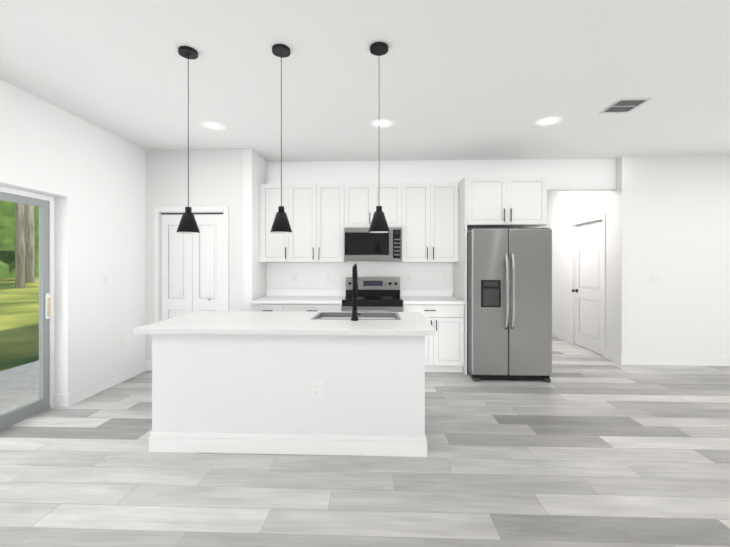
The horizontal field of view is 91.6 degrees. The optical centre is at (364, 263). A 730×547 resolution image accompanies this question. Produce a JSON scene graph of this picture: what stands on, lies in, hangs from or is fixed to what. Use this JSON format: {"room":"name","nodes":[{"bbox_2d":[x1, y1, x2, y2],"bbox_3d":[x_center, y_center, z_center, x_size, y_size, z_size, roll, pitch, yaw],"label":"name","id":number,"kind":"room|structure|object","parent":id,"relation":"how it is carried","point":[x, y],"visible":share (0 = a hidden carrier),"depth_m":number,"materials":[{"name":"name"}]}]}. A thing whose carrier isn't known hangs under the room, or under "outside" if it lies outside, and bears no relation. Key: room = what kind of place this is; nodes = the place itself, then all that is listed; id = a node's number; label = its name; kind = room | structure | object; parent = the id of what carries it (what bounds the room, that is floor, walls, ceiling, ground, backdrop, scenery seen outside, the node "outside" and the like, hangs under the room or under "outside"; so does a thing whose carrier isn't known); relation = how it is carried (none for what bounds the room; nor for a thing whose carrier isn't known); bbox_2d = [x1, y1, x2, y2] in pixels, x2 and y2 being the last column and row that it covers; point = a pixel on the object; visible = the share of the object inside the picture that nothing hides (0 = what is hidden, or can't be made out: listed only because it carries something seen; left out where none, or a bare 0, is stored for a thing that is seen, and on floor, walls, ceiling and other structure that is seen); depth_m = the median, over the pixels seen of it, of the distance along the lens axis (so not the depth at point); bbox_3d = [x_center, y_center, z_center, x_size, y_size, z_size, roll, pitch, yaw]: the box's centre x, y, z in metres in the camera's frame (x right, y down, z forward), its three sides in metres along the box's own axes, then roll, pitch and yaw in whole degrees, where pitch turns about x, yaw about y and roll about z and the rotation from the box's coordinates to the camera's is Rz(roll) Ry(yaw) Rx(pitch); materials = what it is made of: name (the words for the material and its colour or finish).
{"room":"kitchen","nodes":[
{"label":"kitchen","id":0,"kind":"room"},
{"bbox_2d":[0,79,182,392],"bbox_3d":[-3.079,-0.040,1.130,0.250,2.850,9.720,0,0,2],"label":"wall","id":1,"kind":"structure","parent":0,"point":[89,177],"depth_m":3.64,"materials":[{"name":"white paint"}]},
{"bbox_2d":[0,186,54,429],"bbox_3d":[-3.087,0.369,2.206,0.120,2.029,2.468,0,0,2],"label":"sliding glass door","id":2,"kind":"structure","parent":1,"relation":"in","point":[46,283],"depth_m":3.33,"materials":[{"name":"white metal"}]},
{"bbox_2d":[65,360,147,406],"bbox_3d":[-2.847,1.313,4.008,0.017,0.135,1.175,0,0,2],"label":"baseboard","id":3,"kind":"structure","parent":1,"relation":"attached to","point":[73,397],"depth_m":3.86,"materials":[{"name":"white paint"}]},
{"bbox_2d":[243,149,265,310],"bbox_3d":[-1.490,-0.046,4.903,0.110,2.850,0.710,0,0,2],"label":"wall","id":4,"kind":"structure","parent":0,"point":[254,166],"depth_m":4.55,"materials":[{"name":"white paint"}]},
{"bbox_2d":[259,184,294,261],"bbox_3d":[-1.199,-0.553,4.963,0.463,1.058,0.322,0,0,2],"label":"upper cabinet","id":5,"kind":"object","parent":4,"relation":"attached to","point":[273,247],"depth_m":4.81,"materials":[{"name":"white wood"}]},
{"bbox_2d":[0,336,729,546],"bbox_3d":[3.631,1.434,2.045,13.600,0.100,12.000,0,0,2],"label":"floor","id":6,"kind":"structure","parent":0,"point":[585,447],"depth_m":2.31,"materials":[{"name":"wood"}]},
{"bbox_2d":[252,305,289,310],"bbox_3d":[-1.199,0.941,4.811,0.471,0.875,0.632,0,0,2],"label":"base cabinet","id":7,"kind":"object","parent":6,"relation":"on","point":[254,307],"depth_m":4.49,"materials":[{"name":"white wood"}]},
{"bbox_2d":[149,336,426,456],"bbox_3d":[-0.558,0.944,3.011,2.039,0.875,0.868,0,0,2],"label":"kitchen island","id":8,"kind":"object","parent":6,"relation":"on","point":[302,382],"depth_m":2.59,"materials":[{"name":"white paint"}]},
{"bbox_2d":[134,316,435,335],"bbox_3d":[-0.580,0.487,2.768,2.177,0.040,0.466,0,0,2],"label":"island countertop","id":9,"kind":"structure","parent":8,"relation":"on","point":[179,325],"depth_m":2.60,"materials":[{"name":"white stone"}]},
{"bbox_2d":[350,264,361,319],"bbox_3d":[-0.074,0.243,2.929,0.080,0.447,0.060,0,0,2],"label":"faucet","id":10,"kind":"object","parent":9,"relation":"on","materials":[{"name":"black metal"}]},
{"bbox_2d":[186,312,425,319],"bbox_3d":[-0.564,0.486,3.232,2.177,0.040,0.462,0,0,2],"label":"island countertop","id":11,"kind":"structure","parent":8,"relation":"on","point":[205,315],"depth_m":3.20,"materials":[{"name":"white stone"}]},
{"bbox_2d":[310,312,401,319],"bbox_3d":[-0.071,0.587,3.172,0.754,0.247,0.427,0,0,2],"label":"sink","id":12,"kind":"object","parent":11,"relation":"in","point":[317,315],"depth_m":3.35,"materials":[{"name":"silver metal"}]},
{"bbox_2d":[290,305,341,311],"bbox_3d":[-0.683,0.941,4.794,0.802,0.875,0.632,0,0,2],"label":"base cabinet","id":13,"kind":"object","parent":6,"relation":"on","point":[305,308],"depth_m":4.47,"materials":[{"name":"white wood"}]},
{"bbox_2d":[250,297,343,304],"bbox_3d":[-0.859,0.483,4.789,1.153,0.040,0.652,0,0,2],"label":"countertop","id":14,"kind":"structure","parent":13,"relation":"on","point":[263,300],"depth_m":4.48,"materials":[{"name":"white stone"}]},
{"bbox_2d":[342,277,402,311],"bbox_3d":[0.101,0.784,4.725,0.766,1.190,0.696,0,0,2],"label":"range","id":15,"kind":"object","parent":6,"relation":"on","point":[378,294],"visible":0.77,"depth_m":4.96,"materials":[{"name":"silver metal"}]},
{"bbox_2d":[401,297,463,371],"bbox_3d":[0.866,0.941,4.741,0.759,0.875,0.632,0,0,2],"label":"base cabinet","id":16,"kind":"object","parent":6,"relation":"on","point":[441,311],"depth_m":4.43,"materials":[{"name":"white wood"}]},
{"bbox_2d":[402,297,464,304],"bbox_3d":[0.866,0.483,4.730,0.759,0.040,0.652,0,0,2],"label":"countertop","id":17,"kind":"structure","parent":16,"relation":"on","point":[406,300],"depth_m":4.45,"materials":[{"name":"white stone"}]},
{"bbox_2d":[454,176,546,374],"bbox_3d":[1.752,0.149,4.691,1.006,2.460,0.668,0,0,2],"label":"tall cabinet","id":18,"kind":"object","parent":6,"relation":"on","point":[506,202],"visible":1,"depth_m":4.41,"materials":[{"name":"white wood"}]},
{"bbox_2d":[467,228,551,382],"bbox_3d":[1.730,0.481,4.526,0.908,1.797,0.948,0,0,2],"label":"refrigerator","id":19,"kind":"object","parent":6,"relation":"on","point":[509,303],"visible":1,"depth_m":4.13,"materials":[{"name":"grey metal"}]},
{"bbox_2d":[0,0,729,161],"bbox_3d":[3.630,-1.526,2.000,13.600,0.120,11.920,0,0,2],"label":"ceiling","id":20,"kind":"structure","parent":0,"point":[466,79],"depth_m":2.75,"materials":[{"name":"paint"}]},
{"bbox_2d":[176,46,199,233],"bbox_3d":[-1.221,-0.841,2.453,0.148,1.253,0.148,0,0,2],"label":"pendant light","id":21,"kind":"object","parent":20,"relation":"hanging from","point":[188,224],"visible":0.98,"depth_m":2.43,"materials":[{"name":"black metal"}]},
{"bbox_2d":[201,121,227,130],"bbox_3d":[-1.604,-1.459,3.759,0.380,0.001,0.380,0,0,2],"label":"recessed light","id":22,"kind":"object","parent":20,"relation":"in","point":[212,125],"visible":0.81,"depth_m":3.75,"materials":[{"name":"white"}]},
{"bbox_2d":[270,44,291,232],"bbox_3d":[-0.573,-0.840,2.431,0.148,1.253,0.148,0,0,2],"label":"pendant light","id":23,"kind":"object","parent":20,"relation":"hanging from","point":[281,224],"visible":1,"depth_m":2.41,"materials":[{"name":"black metal"}]},
{"bbox_2d":[368,42,389,232],"bbox_3d":[0.096,-0.840,2.408,0.148,1.253,0.148,0,0,2],"label":"pendant light","id":24,"kind":"object","parent":20,"relation":"hanging from","point":[379,224],"visible":1,"depth_m":2.37,"materials":[{"name":"black metal"}]},
{"bbox_2d":[600,98,650,112],"bbox_3d":[2.408,-1.464,3.297,0.270,0.008,0.290,0,0,2],"label":"ceiling vent","id":25,"kind":"object","parent":20,"relation":"in","point":[625,105],"visible":0.96,"depth_m":3.28,"materials":[{"name":"white metal"}]},
{"bbox_2d":[146,149,729,359],"bbox_3d":[3.855,-0.041,1.995,13.550,2.850,11.920,0,0,2],"label":"wall","id":26,"kind":"structure","parent":0,"point":[668,218],"depth_m":4.84,"materials":[{"name":"white paint"}]},
{"bbox_2d":[154,207,228,322],"bbox_3d":[-2.228,0.324,4.620,0.970,2.110,0.127,0,0,2],"label":"door frame","id":27,"kind":"structure","parent":26,"relation":"attached to","point":[224,211],"depth_m":4.56,"materials":[{"name":"white paint"}]},
{"bbox_2d":[161,214,222,320],"bbox_3d":[-2.229,0.366,4.579,0.814,2.002,0.077,0,0,2],"label":"pantry door","id":28,"kind":"structure","parent":26,"relation":"in","point":[191,273],"depth_m":4.59,"materials":[{"name":"white paint"}]},
{"bbox_2d":[295,183,350,261],"bbox_3d":[-0.648,-0.552,4.945,0.872,1.058,0.322,0,0,2],"label":"upper cabinet","id":29,"kind":"object","parent":26,"relation":"attached to","point":[322,211],"depth_m":4.79,"materials":[{"name":"white wood"}]},
{"bbox_2d":[326,274,330,281],"bbox_3d":[-0.528,0.208,5.101,0.072,0.118,0.008,0,0,2],"label":"outlet","id":30,"kind":"object","parent":26,"relation":"attached to","point":[328,277],"visible":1,"depth_m":5.10,"materials":[{"name":"white plastic"}]},
{"bbox_2d":[266,289,453,296],"bbox_3d":[-0.084,0.413,5.079,2.682,0.099,0.019,0,0,2],"label":"backsplash","id":31,"kind":"structure","parent":26,"relation":"attached to","point":[269,292],"depth_m":5.08,"materials":[{"name":"white stone"}]},
{"bbox_2d":[351,183,402,227],"bbox_3d":[0.111,-0.781,4.919,0.772,0.600,0.322,0,0,2],"label":"upper cabinet","id":32,"kind":"object","parent":26,"relation":"attached to","point":[365,197],"depth_m":4.76,"materials":[{"name":"white wood"}]},
{"bbox_2d":[344,227,400,260],"bbox_3d":[0.107,-0.258,4.857,0.758,0.438,0.444,0,0,2],"label":"microwave","id":33,"kind":"object","parent":32,"relation":"attached to","point":[362,244],"visible":0.98,"depth_m":4.68,"materials":[{"name":"grey"}]},
{"bbox_2d":[407,274,411,281],"bbox_3d":[0.632,0.208,5.062,0.072,0.118,0.008,0,0,2],"label":"outlet","id":34,"kind":"object","parent":26,"relation":"attached to","point":[409,277],"visible":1,"depth_m":5.06,"materials":[{"name":"white plastic"}]},
{"bbox_2d":[400,183,458,261],"bbox_3d":[0.844,-0.552,4.894,0.818,1.058,0.322,0,0,2],"label":"upper cabinet","id":35,"kind":"object","parent":26,"relation":"attached to","point":[423,216],"depth_m":4.74,"materials":[{"name":"white wood"}]},
{"bbox_2d":[443,274,447,281],"bbox_3d":[1.141,0.208,5.045,0.072,0.118,0.008,0,0,2],"label":"outlet","id":36,"kind":"object","parent":26,"relation":"attached to","point":[445,277],"visible":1,"depth_m":5.04,"materials":[{"name":"white plastic"}]},
{"bbox_2d":[552,329,569,342],"bbox_3d":[3.571,1.307,6.986,0.016,0.135,1.727,0,0,2],"label":"baseboard","id":37,"kind":"structure","parent":26,"relation":"attached to","point":[562,336],"depth_m":6.42,"materials":[{"name":"white paint"}]},
{"bbox_2d":[572,221,601,354],"bbox_3d":[3.538,0.358,5.654,0.120,2.014,0.782,0,0,2],"label":"hall door","id":38,"kind":"structure","parent":26,"relation":"in","point":[588,286],"depth_m":5.66,"materials":[{"name":"white paint"}]},
{"bbox_2d":[570,214,605,357],"bbox_3d":[3.585,0.326,5.653,0.137,2.102,0.934,0,0,2],"label":"door frame","id":39,"kind":"structure","parent":26,"relation":"attached to","point":[602,218],"depth_m":5.70,"materials":[{"name":"white paint"}]},
{"bbox_2d":[605,349,618,363],"bbox_3d":[3.503,1.311,5.030,0.016,0.135,0.317,0,0,2],"label":"baseboard","id":40,"kind":"structure","parent":26,"relation":"attached to","point":[610,355],"depth_m":5.03,"materials":[{"name":"white paint"}]},
{"bbox_2d":[619,354,729,365],"bbox_3d":[7.006,1.311,4.727,7.037,0.135,0.021,0,0,2],"label":"baseboard","id":41,"kind":"structure","parent":26,"relation":"attached to","point":[683,360],"depth_m":4.81,"materials":[{"name":"white paint"}]},
{"bbox_3d":[0.175,-1.465,3.698,0.180,0.007,0.180,0,0,2],"label":"recessed light","id":42,"kind":"object","parent":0,"visible":0},
{"bbox_2d":[370,119,394,127],"bbox_3d":[0.175,-1.459,3.698,0.380,0.001,0.380,0,0,2],"label":"recessed light","id":43,"kind":"object","parent":42,"relation":"attached to","point":[380,122],"visible":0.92,"depth_m":3.70,"materials":[{"name":"white"}]},
{"bbox_3d":[1.878,-1.465,3.640,0.180,0.007,0.180,0,0,2],"label":"recessed light","id":44,"kind":"object","parent":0,"visible":0},
{"bbox_2d":[532,116,560,126],"bbox_3d":[1.878,-1.459,3.640,0.380,0.001,0.380,0,0,2],"label":"recessed light","id":45,"kind":"object","parent":44,"relation":"attached to","point":[548,121],"visible":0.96,"depth_m":3.65,"materials":[{"name":"white"}]},
{"label":"outside","id":46,"kind":"structure","parent":0,"visible":0},
{"bbox_2d":[0,277,38,370],"bbox_3d":[-48.763,1.492,41.445,180.000,0.240,200.000,0,0,2],"label":"lawn","id":47,"kind":"structure","parent":46,"point":[15,351],"depth_m":8.50,"materials":[{"name":"green plant"}]},
{"bbox_2d":[0,360,38,413],"bbox_3d":[-4.034,1.492,0.554,1.620,0.188,9.300,0,0,2],"label":"patio slab","id":48,"kind":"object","parent":47,"relation":"on","point":[16,394],"depth_m":4.03,"materials":[{"name":"concrete"}]},
{"bbox_2d":[0,200,38,287],"bbox_3d":[-45.710,-10.497,19.268,77.579,24.300,133.431,0,0,2],"label":"woods","id":49,"kind":"object","parent":47,"relation":"on","point":[25,254],"depth_m":34.85,"materials":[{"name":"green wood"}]}
]}

